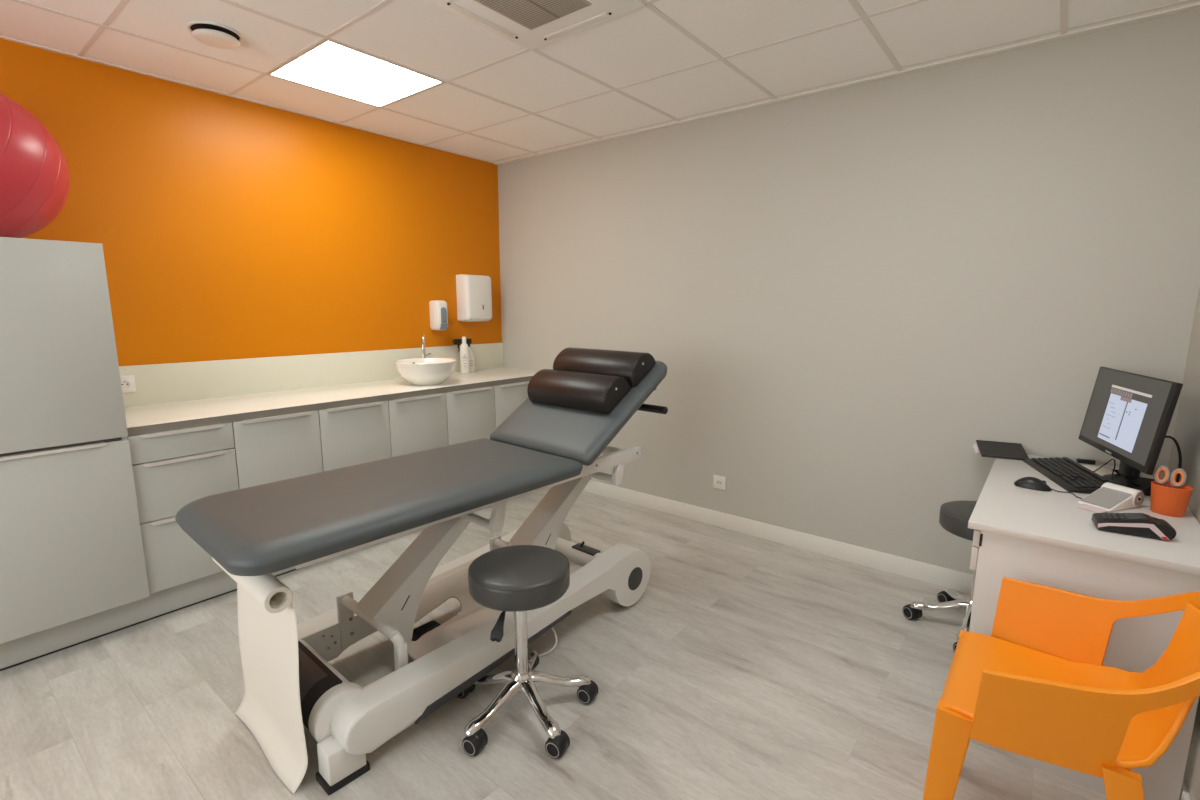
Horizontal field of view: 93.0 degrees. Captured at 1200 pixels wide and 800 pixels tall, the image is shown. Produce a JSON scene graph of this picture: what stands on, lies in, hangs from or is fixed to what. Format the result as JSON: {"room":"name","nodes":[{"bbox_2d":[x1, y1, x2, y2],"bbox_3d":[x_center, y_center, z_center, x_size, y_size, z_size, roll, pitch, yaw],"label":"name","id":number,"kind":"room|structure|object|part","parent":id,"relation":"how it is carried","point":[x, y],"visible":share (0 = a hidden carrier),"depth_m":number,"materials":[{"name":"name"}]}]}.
{"room":"examination room","nodes":[
{"label":"examination room","id":0,"kind":"room"},
{"bbox_2d":[0,38,501,365],"bbox_3d":[-2.317,-0.439,2.881,0.100,2.687,4.700,8,12,38],"label":"wall","id":1,"kind":"structure","parent":0,"point":[226,227],"depth_m":3.17,"materials":[{"name":"orange paint"}]},
{"bbox_2d":[0,36,494,163],"bbox_3d":[-2.275,-1.557,2.646,0.022,0.005,4.670,8,12,38],"label":"trim","id":2,"kind":"structure","parent":1,"relation":"attached to","point":[1,37],"depth_m":2.95,"materials":[{"name":"white paint"}]},
{"bbox_2d":[119,343,503,406],"bbox_3d":[-1.618,-0.194,3.714,0.014,0.237,2.602,8,12,38],"label":"backsplash","id":3,"kind":"structure","parent":1,"relation":"attached to","point":[185,381],"depth_m":3.33,"materials":[{"name":"beige laminate"}]},
{"bbox_2d":[120,375,135,392],"bbox_3d":[-2.336,-0.077,2.796,0.018,0.084,0.084,8,12,38],"label":"power socket","id":4,"kind":"object","parent":3,"relation":"attached to","point":[127,382],"visible":0.76,"depth_m":2.81,"materials":[{"name":"white plastic"}]},
{"bbox_2d":[429,300,447,329],"bbox_3d":[-1.167,-0.615,4.136,0.111,0.214,0.096,8,12,38],"label":"soap dispenser","id":5,"kind":"object","parent":1,"relation":"attached to","point":[438,316],"visible":1,"depth_m":4.10,"materials":[{"name":"white plastic"}]},
{"bbox_2d":[456,274,491,321],"bbox_3d":[-0.956,-0.780,4.363,0.128,0.351,0.256,8,12,38],"label":"dispenser","id":6,"kind":"object","parent":1,"relation":"attached to","point":[473,292],"visible":1,"depth_m":4.29,"materials":[{"name":"white plastic"}]},
{"bbox_2d":[0,487,1105,799],"bbox_3d":[-0.727,1.150,1.850,4.185,0.100,4.900,8,12,38],"label":"floor","id":7,"kind":"structure","parent":0,"point":[744,667],"depth_m":2.04,"materials":[{"name":"laminate"}]},
{"bbox_2d":[0,237,149,643],"bbox_3d":[-2.363,0.197,2.303,0.632,1.621,0.600,8,12,38],"label":"tall cabinet","id":8,"kind":"object","parent":7,"relation":"on","point":[71,545],"visible":0.94,"depth_m":2.18,"materials":[{"name":"grey laminate"}]},
{"bbox_2d":[0,93,69,237],"bbox_3d":[-2.371,-0.889,2.119,0.582,0.578,0.582,8,12,38],"label":"exercise ball","id":9,"kind":"object","parent":8,"relation":"on","point":[34,171],"visible":0.97,"depth_m":2.11,"materials":[{"name":"red rubber"}]},
{"bbox_3d":[-2.142,0.207,2.096,0.030,0.012,0.505,8,12,38],"label":"handle","id":10,"kind":"part","parent":8,"relation":"part of","materials":[{"name":"silver metal"}]},
{"bbox_3d":[-2.131,-0.193,2.051,0.020,0.768,0.599,8,12,38],"label":"door","id":11,"kind":"part","parent":8,"relation":"part of","materials":[{"name":"grey laminate"}]},
{"bbox_3d":[-2.134,0.542,2.172,0.020,0.693,0.599,8,12,38],"label":"door","id":12,"kind":"part","parent":8,"relation":"part of","materials":[{"name":"grey laminate"}]},
{"bbox_2d":[0,567,296,670],"bbox_3d":[-1.391,0.787,3.299,0.017,0.138,3.202,8,12,38],"label":"plinth","id":13,"kind":"object","parent":7,"relation":"on","point":[15,652],"visible":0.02,"depth_m":2.44,"materials":[{"name":"grey laminate"}]},
{"bbox_2d":[127,422,238,593],"bbox_3d":[-2.061,0.515,2.750,0.617,0.849,0.385,8,12,38],"label":"base cabinet","id":14,"kind":"object","parent":7,"relation":"on","point":[173,469],"visible":0.51,"depth_m":2.51,"materials":[{"name":"grey"}]},
{"bbox_3d":[-1.832,0.513,2.564,0.031,0.014,0.321,8,12,38],"label":"handle","id":15,"kind":"part","parent":14,"relation":"part of","materials":[{"name":"silver metal"}]},
{"bbox_3d":[-1.839,0.187,2.517,0.019,0.120,0.383,8,12,38],"label":"drawer","id":16,"kind":"part","parent":14,"relation":"part of","materials":[{"name":"grey laminate"}]},
{"bbox_3d":[-1.841,0.662,2.595,0.019,0.316,0.383,8,12,38],"label":"drawer","id":17,"kind":"part","parent":14,"relation":"part of","materials":[{"name":"grey laminate"}]},
{"bbox_3d":[-1.831,0.134,2.501,0.031,0.014,0.321,8,12,38],"label":"handle","id":18,"kind":"part","parent":14,"relation":"part of","materials":[{"name":"silver metal"}]},
{"bbox_3d":[-1.840,0.376,2.548,0.019,0.254,0.383,8,12,38],"label":"drawer","id":19,"kind":"part","parent":14,"relation":"part of","materials":[{"name":"grey laminate"}]},
{"bbox_3d":[-1.831,0.258,2.522,0.031,0.014,0.321,8,12,38],"label":"handle","id":20,"kind":"part","parent":14,"relation":"part of","materials":[{"name":"silver metal"}]},
{"bbox_2d":[124,367,537,435],"bbox_3d":[-1.376,-0.062,3.539,0.605,0.036,2.602,8,12,38],"label":"countertop","id":21,"kind":"structure","parent":14,"relation":"on","point":[143,419],"depth_m":3.05,"materials":[{"name":"white laminate"}]},
{"bbox_2d":[394,358,456,385],"bbox_3d":[-1.125,-0.181,3.689,0.388,0.150,0.388,8,12,38],"label":"basin","id":22,"kind":"object","parent":21,"relation":"in","point":[416,371],"visible":1,"depth_m":3.57,"materials":[{"name":"white ceramic"}]},
{"bbox_2d":[421,334,430,357],"bbox_3d":[-1.228,-0.308,3.960,0.071,0.311,0.180,0,9,-3],"label":"tap","id":23,"kind":"object","parent":21,"relation":"on","point":[423,350],"visible":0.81,"depth_m":3.98,"materials":[{"name":"silver metal"}]},
{"bbox_3d":[-1.219,-0.401,3.927,0.023,0.117,0.149,-3,10,-19],"label":"spout","id":24,"kind":"part","parent":23,"relation":"part of","materials":[{"name":"silver metal"}]},
{"bbox_2d":[452,338,474,371],"bbox_3d":[-1.038,-0.338,4.324,0.100,0.254,0.188,8,12,38],"label":"spray bottle","id":25,"kind":"object","parent":21,"relation":"on","point":[468,340],"visible":0.65,"depth_m":4.33,"materials":[{"name":"white plastic"}]},
{"bbox_2d":[460,337,469,372],"bbox_3d":[-1.014,-0.337,4.265,0.068,0.272,0.068,8,12,38],"label":"bottle","id":26,"kind":"object","parent":21,"relation":"on","point":[464,349],"visible":1,"depth_m":4.24,"materials":[{"name":"white plastic"}]},
{"bbox_2d":[232,410,322,488],"bbox_3d":[-1.815,0.466,3.053,0.617,0.849,0.397,8,12,38],"label":"base cabinet","id":27,"kind":"object","parent":7,"relation":"on","point":[271,449],"visible":0.33,"depth_m":2.81,"materials":[{"name":"grey laminate"}]},
{"bbox_3d":[-1.585,0.085,2.804,0.031,0.014,0.333,8,12,38],"label":"handle","id":28,"kind":"part","parent":27,"relation":"part of","materials":[{"name":"silver metal"}]},
{"bbox_2d":[318,401,390,471],"bbox_3d":[-1.567,0.416,3.360,0.617,0.849,0.396,8,12,38],"label":"base cabinet","id":29,"kind":"object","parent":7,"relation":"on","point":[351,435],"visible":0.24,"depth_m":3.13,"materials":[{"name":"grey laminate"}]},
{"bbox_3d":[-1.336,0.035,3.111,0.031,0.014,0.332,8,12,38],"label":"handle","id":30,"kind":"part","parent":29,"relation":"part of","materials":[{"name":"silver metal"}]},
{"bbox_2d":[387,393,447,456],"bbox_3d":[-1.318,0.367,3.667,0.617,0.849,0.396,8,12,38],"label":"base cabinet","id":31,"kind":"object","parent":7,"relation":"on","point":[418,423],"visible":0.25,"depth_m":3.43,"materials":[{"name":"grey laminate"}]},
{"bbox_3d":[-1.088,-0.014,3.418,0.031,0.014,0.332,8,12,38],"label":"handle","id":32,"kind":"part","parent":31,"relation":"part of","materials":[{"name":"silver metal"}]},
{"bbox_2d":[175,361,667,795],"bbox_3d":[-0.508,0.452,2.317,0.676,1.130,1.880,8,12,40],"label":"table","id":33,"kind":"object","parent":7,"relation":"on","point":[302,521],"visible":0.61,"depth_m":2.05,"materials":[{"name":"grey leather"}]},
{"bbox_2d":[212,558,307,793],"bbox_3d":[-1.055,0.789,1.748,0.497,0.630,0.076,8,12,40],"label":"paper roll","id":34,"kind":"object","parent":33,"relation":"hanging from","point":[270,706],"visible":0.83,"depth_m":1.73,"materials":[{"name":"white"}]},
{"bbox_3d":[-0.977,0.902,1.846,0.230,0.078,0.093,8,12,40],"label":"panel","id":35,"kind":"part","parent":33,"relation":"part of","materials":[{"name":"grey metal"}]},
{"bbox_3d":[-0.968,0.944,1.860,0.335,0.163,0.113,8,12,40],"label":"motor","id":36,"kind":"part","parent":33,"relation":"part of","materials":[{"name":"black"}]},
{"bbox_3d":[-0.965,0.836,2.165,0.020,0.214,0.060,8,12,40],"label":"post","id":37,"kind":"part","parent":33,"relation":"part of","materials":[{"name":"white metal"}]},
{"bbox_3d":[-0.815,0.795,2.034,0.396,0.080,0.049,8,12,40],"label":"pivot rod","id":38,"kind":"part","parent":33,"relation":"part of","materials":[{"name":"white metal"}]},
{"bbox_2d":[175,438,582,575],"bbox_3d":[-0.719,0.313,2.064,0.657,0.078,1.260,8,12,40],"label":"cushion","id":39,"kind":"object","parent":33,"relation":"on","point":[268,528],"depth_m":1.82,"materials":[{"name":"grey leather"}]},
{"bbox_3d":[-0.676,0.901,1.937,0.034,0.162,0.034,8,12,40],"label":"post","id":40,"kind":"part","parent":33,"relation":"part of","materials":[{"name":"white"}]},
{"bbox_3d":[-0.692,0.662,2.175,0.130,0.436,0.443,8,12,40],"label":"lifting arm","id":41,"kind":"part","parent":33,"relation":"part of","materials":[{"name":"white metal"}]},
{"bbox_3d":[-0.335,0.347,2.181,0.032,0.060,1.588,8,12,40],"label":"frame rail","id":42,"kind":"part","parent":33,"relation":"part of","materials":[{"name":"white"}]},
{"bbox_3d":[-0.546,0.455,2.270,0.430,0.034,0.034,8,12,40],"label":"pivot rod","id":43,"kind":"part","parent":33,"relation":"part of","materials":[{"name":"white metal"}]},
{"bbox_3d":[-0.493,0.750,2.698,0.020,0.214,0.060,8,12,40],"label":"post","id":44,"kind":"part","parent":33,"relation":"part of","materials":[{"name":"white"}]},
{"bbox_3d":[-0.343,0.709,2.567,0.396,0.080,0.049,8,12,40],"label":"pivot rod","id":45,"kind":"part","parent":33,"relation":"part of","materials":[{"name":"white metal"}]},
{"bbox_3d":[-0.286,0.963,2.283,0.239,0.136,0.049,-2,10,-15],"label":"power cord","id":46,"kind":"part","parent":33,"relation":"part of","materials":[{"name":"white plastic"}]},
{"bbox_3d":[-0.221,0.560,2.704,0.130,0.436,0.443,8,12,40],"label":"lifting arm","id":47,"kind":"part","parent":33,"relation":"part of","materials":[{"name":"white metal"}]},
{"bbox_2d":[490,361,666,465],"bbox_3d":[-0.096,0.011,2.736,0.657,0.394,0.609,8,12,40],"label":"cushion","id":48,"kind":"object","parent":33,"relation":"on","point":[581,436],"depth_m":2.56,"materials":[{"name":"grey leather"}]},
{"bbox_2d":[527,369,630,413],"bbox_3d":[-0.109,-0.050,2.698,0.509,0.159,0.190,8,12,40],"label":"bolster","id":49,"kind":"object","parent":33,"relation":"on","point":[597,393],"visible":1,"depth_m":2.60,"materials":[{"name":"black leather"}]},
{"bbox_3d":[-0.077,0.351,2.796,0.430,0.034,0.034,8,12,40],"label":"pivot rod","id":50,"kind":"part","parent":33,"relation":"part of","materials":[{"name":"white metal"}]},
{"bbox_2d":[553,347,655,386],"bbox_3d":[0.011,-0.170,2.803,0.523,0.152,0.184,8,12,40],"label":"bolster","id":51,"kind":"object","parent":33,"relation":"on","point":[632,366],"visible":0.94,"depth_m":2.69,"materials":[{"name":"black leather"}]},
{"bbox_3d":[-0.025,0.235,2.838,0.390,0.036,0.030,8,12,40],"label":"cross rail","id":52,"kind":"part","parent":33,"relation":"part of","materials":[{"name":"white metal"}]},
{"bbox_2d":[445,386,494,444],"bbox_3d":[-1.071,0.317,3.972,0.617,0.849,0.392,8,12,38],"label":"base cabinet","id":53,"kind":"object","parent":7,"relation":"on","point":[470,412],"visible":0.3,"depth_m":3.74,"materials":[{"name":"grey laminate"}]},
{"bbox_3d":[-0.840,-0.064,3.723,0.031,0.014,0.328,8,12,38],"label":"handle","id":54,"kind":"part","parent":53,"relation":"part of","materials":[{"name":"silver metal"}]},
{"bbox_2d":[494,381,528,428],"bbox_3d":[-0.824,0.268,4.276,0.617,0.849,0.394,8,12,38],"label":"base cabinet","id":55,"kind":"object","parent":7,"relation":"on","point":[508,397],"visible":0.14,"depth_m":3.98,"materials":[{"name":"grey laminate"}]},
{"bbox_3d":[-0.594,-0.113,4.028,0.031,0.014,0.330,8,12,38],"label":"handle","id":56,"kind":"part","parent":55,"relation":"part of","materials":[{"name":"silver metal"}]},
{"bbox_2d":[457,545,598,758],"bbox_3d":[-0.252,0.812,1.922,0.498,0.547,0.504,-6,11,-34],"label":"stool","id":57,"kind":"object","parent":7,"relation":"on","point":[518,579],"visible":0.88,"depth_m":1.84,"materials":[{"name":"grey plastic"}]},
{"bbox_3d":[-0.350,1.002,1.863,0.050,0.086,0.223,7,12,37],"label":"arm","id":58,"kind":"part","parent":57,"relation":"part of","materials":[{"name":"silver metal"}]},
{"bbox_3d":[-0.393,0.977,2.009,0.223,0.086,0.050,4,10,20],"label":"arm","id":59,"kind":"part","parent":57,"relation":"part of","materials":[{"name":"silver metal"}]},
{"bbox_3d":[-0.268,0.583,1.899,0.335,0.089,0.335,-6,11,-34],"label":"seat","id":60,"kind":"part","parent":57,"relation":"part of","materials":[{"name":"black leather"}]},
{"bbox_3d":[-0.265,0.964,2.095,0.050,0.086,0.223,1,9,2],"label":"arm","id":61,"kind":"part","parent":57,"relation":"part of","materials":[{"name":"silver metal"}]},
{"bbox_3d":[-0.196,1.003,1.857,0.050,0.086,0.223,-6,11,-34],"label":"arm","id":62,"kind":"part","parent":57,"relation":"part of","materials":[{"name":"silver metal"}]},
{"bbox_3d":[-0.143,0.980,2.001,0.223,0.086,0.050,-2,10,-16],"label":"arm","id":63,"kind":"part","parent":57,"relation":"part of","materials":[{"name":"silver metal"}]},
{"bbox_2d":[902,500,976,652],"bbox_3d":[1.613,0.732,2.445,0.498,0.547,0.504,1,9,8],"label":"stool","id":64,"kind":"object","parent":7,"relation":"on","point":[954,516],"visible":0.37,"depth_m":2.44,"materials":[{"name":"grey plastic"}]},
{"bbox_3d":[1.497,0.902,2.509,0.223,0.086,0.050,5,10,25],"label":"arm","id":65,"kind":"part","parent":64,"relation":"part of","materials":[{"name":"silver metal"}]},
{"bbox_3d":[1.633,0.890,2.582,0.050,0.086,0.223,1,9,8],"label":"arm","id":66,"kind":"part","parent":64,"relation":"part of","materials":[{"name":"silver metal"}]},
{"bbox_3d":[1.617,0.510,2.386,0.335,0.089,0.335,1,9,8],"label":"seat","id":67,"kind":"part","parent":64,"relation":"part of","materials":[{"name":"black leather"}]},
{"bbox_3d":[1.525,0.927,2.359,0.050,0.086,0.223,9,13,43],"label":"arm","id":68,"kind":"part","parent":64,"relation":"part of","materials":[{"name":"silver metal"}]},
{"bbox_2d":[923,577,1199,799],"bbox_3d":[1.105,0.789,1.370,0.494,0.782,0.556,8,12,38],"label":"armchair","id":69,"kind":"object","parent":7,"relation":"on","point":[1039,687],"visible":1,"depth_m":1.29,"materials":[{"name":"orange plastic"}]},
{"bbox_3d":[0.824,0.952,1.371,0.088,0.458,0.050,8,12,38],"label":"leg","id":70,"kind":"part","parent":69,"relation":"part of","materials":[{"name":"orange plastic"}]},
{"bbox_3d":[1.069,0.903,1.673,0.088,0.458,0.050,8,12,38],"label":"leg","id":71,"kind":"part","parent":69,"relation":"part of","materials":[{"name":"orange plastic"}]},
{"bbox_3d":[1.071,0.980,1.156,0.133,0.474,0.034,8,12,38],"label":"leg","id":72,"kind":"part","parent":69,"relation":"part of","materials":[{"name":"orange plastic"}]},
{"bbox_2d":[968,455,1199,799],"bbox_3d":[1.708,0.697,2.084,0.557,0.735,1.125,8,12,38],"label":"desk","id":73,"kind":"object","parent":7,"relation":"on","point":[1023,534],"visible":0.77,"depth_m":1.65,"materials":[{"name":"white laminate"}]},
{"bbox_3d":[1.288,0.472,1.926,0.017,0.074,0.386,8,12,38],"label":"drawer","id":74,"kind":"part","parent":73,"relation":"part of","materials":[{"name":"white laminate"}]},
{"bbox_3d":[1.288,0.406,1.915,0.017,0.050,0.386,8,12,38],"label":"drawer","id":75,"kind":"part","parent":73,"relation":"part of","materials":[{"name":"white laminate"}]},
{"bbox_2d":[972,440,1028,459],"bbox_3d":[1.795,0.224,2.559,0.193,0.044,0.155,4,10,23],"label":"folder","id":76,"kind":"object","parent":73,"relation":"on","point":[992,449],"visible":0.96,"depth_m":2.55,"materials":[{"name":"grey plastic"}]},
{"bbox_2d":[1014,477,1082,498],"bbox_3d":[1.623,0.309,2.053,0.062,0.040,0.210,-8,12,-41],"label":"mouse","id":77,"kind":"object","parent":73,"relation":"on","point":[1033,483],"visible":0.98,"depth_m":2.07,"materials":[{"name":"black plastic"}]},
{"bbox_2d":[1023,457,1115,493],"bbox_3d":[1.865,0.261,2.205,0.234,0.087,0.445,3,10,18],"label":"keyboard","id":78,"kind":"object","parent":73,"relation":"on","point":[1073,477],"visible":0.95,"depth_m":2.18,"materials":[{"name":"black plastic"}]},
{"bbox_2d":[1076,458,1095,464],"bbox_3d":[2.069,0.261,2.424,0.060,0.016,0.024,5,11,28],"label":"adapter","id":79,"kind":"object","parent":73,"relation":"on","point":[1086,461],"visible":1,"depth_m":2.42,"materials":[{"name":"black plastic"}]},
{"bbox_2d":[1082,465,1116,474],"bbox_3d":[2.027,0.285,2.325,0.100,0.001,0.140,2,9,9],"label":"paper sheet","id":80,"kind":"object","parent":73,"relation":"on","point":[1102,471],"visible":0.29,"depth_m":2.31,"materials":[{"name":"white paper"}]},
{"bbox_2d":[1077,482,1144,512],"bbox_3d":[1.700,0.320,1.922,0.250,0.059,0.140,-3,10,-19],"label":"card reader","id":81,"kind":"object","parent":73,"relation":"on","point":[1110,497],"visible":1,"depth_m":1.88,"materials":[{"name":"white plastic"}]},
{"bbox_3d":[1.688,0.325,1.899,0.109,0.038,0.084,-3,10,-19],"label":"sloped plate","id":82,"kind":"part","parent":81,"relation":"part of","materials":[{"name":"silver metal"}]},
{"bbox_2d":[1078,367,1182,495],"bbox_3d":[1.964,0.114,2.076,0.156,0.419,0.545,4,10,21],"label":"monitor","id":83,"kind":"object","parent":73,"relation":"on","point":[1128,417],"visible":0.9,"depth_m":2.03,"materials":[{"name":"black plastic"}]},
{"bbox_2d":[1091,513,1175,540],"bbox_3d":[1.567,0.362,1.674,0.173,0.054,0.075,6,11,30],"label":"payment terminal","id":84,"kind":"object","parent":73,"relation":"on","point":[1136,524],"visible":1,"depth_m":1.65,"materials":[{"name":"black plastic"}]},
{"bbox_2d":[1150,481,1192,516],"bbox_3d":[1.830,0.319,1.829,0.083,0.095,0.098,-7,12,-36],"label":"pencil cup","id":85,"kind":"object","parent":73,"relation":"on","point":[1173,501],"visible":1,"depth_m":1.81,"materials":[{"name":"orange plastic"}]},
{"bbox_2d":[1154,466,1186,487],"bbox_3d":[1.837,0.287,1.842,0.046,0.139,0.075,-7,12,-39],"label":"scissors","id":86,"kind":"object","parent":85,"relation":"in","point":[1159,469],"visible":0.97,"depth_m":1.84,"materials":[{"name":"orange plastic"}]},
{"bbox_3d":[1.833,0.245,1.856,0.023,0.061,0.037,-7,12,-39],"label":"handle","id":87,"kind":"part","parent":86,"relation":"part of","materials":[{"name":"plastic"}]},
{"bbox_3d":[1.859,0.251,1.829,0.023,0.061,0.037,-7,12,-39],"label":"handle","id":88,"kind":"part","parent":86,"relation":"part of","materials":[{"name":"plastic"}]},
{"bbox_2d":[1165,436,1181,482],"bbox_3d":[2.013,0.230,2.030,0.048,0.202,0.171,1,9,3],"label":"cable","id":89,"kind":"object","parent":73,"relation":"on","point":[1170,437],"visible":0.38,"depth_m":1.98,"materials":[{"name":"black plastic"}]},
{"bbox_2d":[0,0,1199,162],"bbox_3d":[-0.718,-1.361,1.435,3.985,0.021,4.700,8,12,38],"label":"ceiling","id":90,"kind":"structure","parent":0,"point":[661,62],"depth_m":2.47,"materials":[{"name":"tile"}]},
{"bbox_2d":[187,21,242,48],"bbox_3d":[-1.570,-1.483,2.327,0.192,0.040,0.192,8,12,38],"label":"ceiling vent","id":91,"kind":"object","parent":90,"relation":"in","point":[212,34],"visible":1,"depth_m":2.29,"materials":[{"name":"white plastic"}]},
{"bbox_2d":[266,38,445,107],"bbox_3d":[-1.187,-1.582,2.785,0.600,0.016,0.600,8,12,38],"label":"recessed light","id":92,"kind":"object","parent":90,"relation":"in","point":[329,66],"visible":0.8,"depth_m":2.74,"materials":[{"name":"white plastic"}]},
{"bbox_2d":[428,0,645,50],"bbox_3d":[-0.250,-1.451,2.047,0.598,0.034,0.598,8,12,38],"label":"air conditioner","id":93,"kind":"object","parent":90,"relation":"attached to","point":[530,24],"visible":1,"depth_m":2.15,"materials":[{"name":"white plastic"},{"name":"painted metal"}]},
{"bbox_2d":[474,0,591,29],"bbox_3d":[-0.250,-1.439,2.049,0.314,0.005,0.314,8,12,38],"label":"grille","id":94,"kind":"object","parent":93,"relation":"attached to","point":[527,14],"depth_m":2.11,"materials":[{"name":"beige"}]},
{"bbox_2d":[498,8,1199,574],"bbox_3d":[0.777,-0.525,3.473,4.185,2.687,0.100,8,12,38],"label":"wall","id":95,"kind":"structure","parent":0,"point":[841,293],"depth_m":2.90,"materials":[{"name":"grey paint"}]},
{"bbox_2d":[713,475,725,489],"bbox_3d":[0.751,0.520,3.586,0.084,0.084,0.018,8,12,38],"label":"power socket","id":96,"kind":"object","parent":95,"relation":"attached to","point":[719,482],"visible":1,"depth_m":3.58,"materials":[{"name":"white plastic"}]},
{"bbox_2d":[583,480,972,593],"bbox_3d":[0.983,0.791,3.446,3.355,0.100,0.013,8,12,38],"label":"baseboard","id":97,"kind":"structure","parent":95,"relation":"attached to","point":[913,569],"depth_m":3.30,"materials":[{"name":"white paint"}]},
{"bbox_2d":[495,2,1199,164],"bbox_3d":[0.739,-1.641,3.235,3.985,0.009,0.036,8,12,38],"label":"trim","id":98,"kind":"structure","parent":95,"relation":"attached to","point":[1196,5],"depth_m":2.66,"materials":[{"name":"white paint"}]},
{"bbox_2d":[1168,285,1199,799],"bbox_3d":[0.873,-0.011,0.365,0.100,2.687,4.700,8,12,38],"label":"wall","id":99,"kind":"structure","parent":0,"point":[1187,427],"depth_m":2.02,"materials":[{"name":"grey paint"}]},
{"bbox_2d":[1179,777,1189,799],"bbox_3d":[0.820,1.260,0.606,0.013,0.100,4.686,8,12,38],"label":"baseboard","id":100,"kind":"structure","parent":99,"relation":"attached to","point":[1184,795],"depth_m":1.54,"materials":[{"name":"white paint"}]}
]}

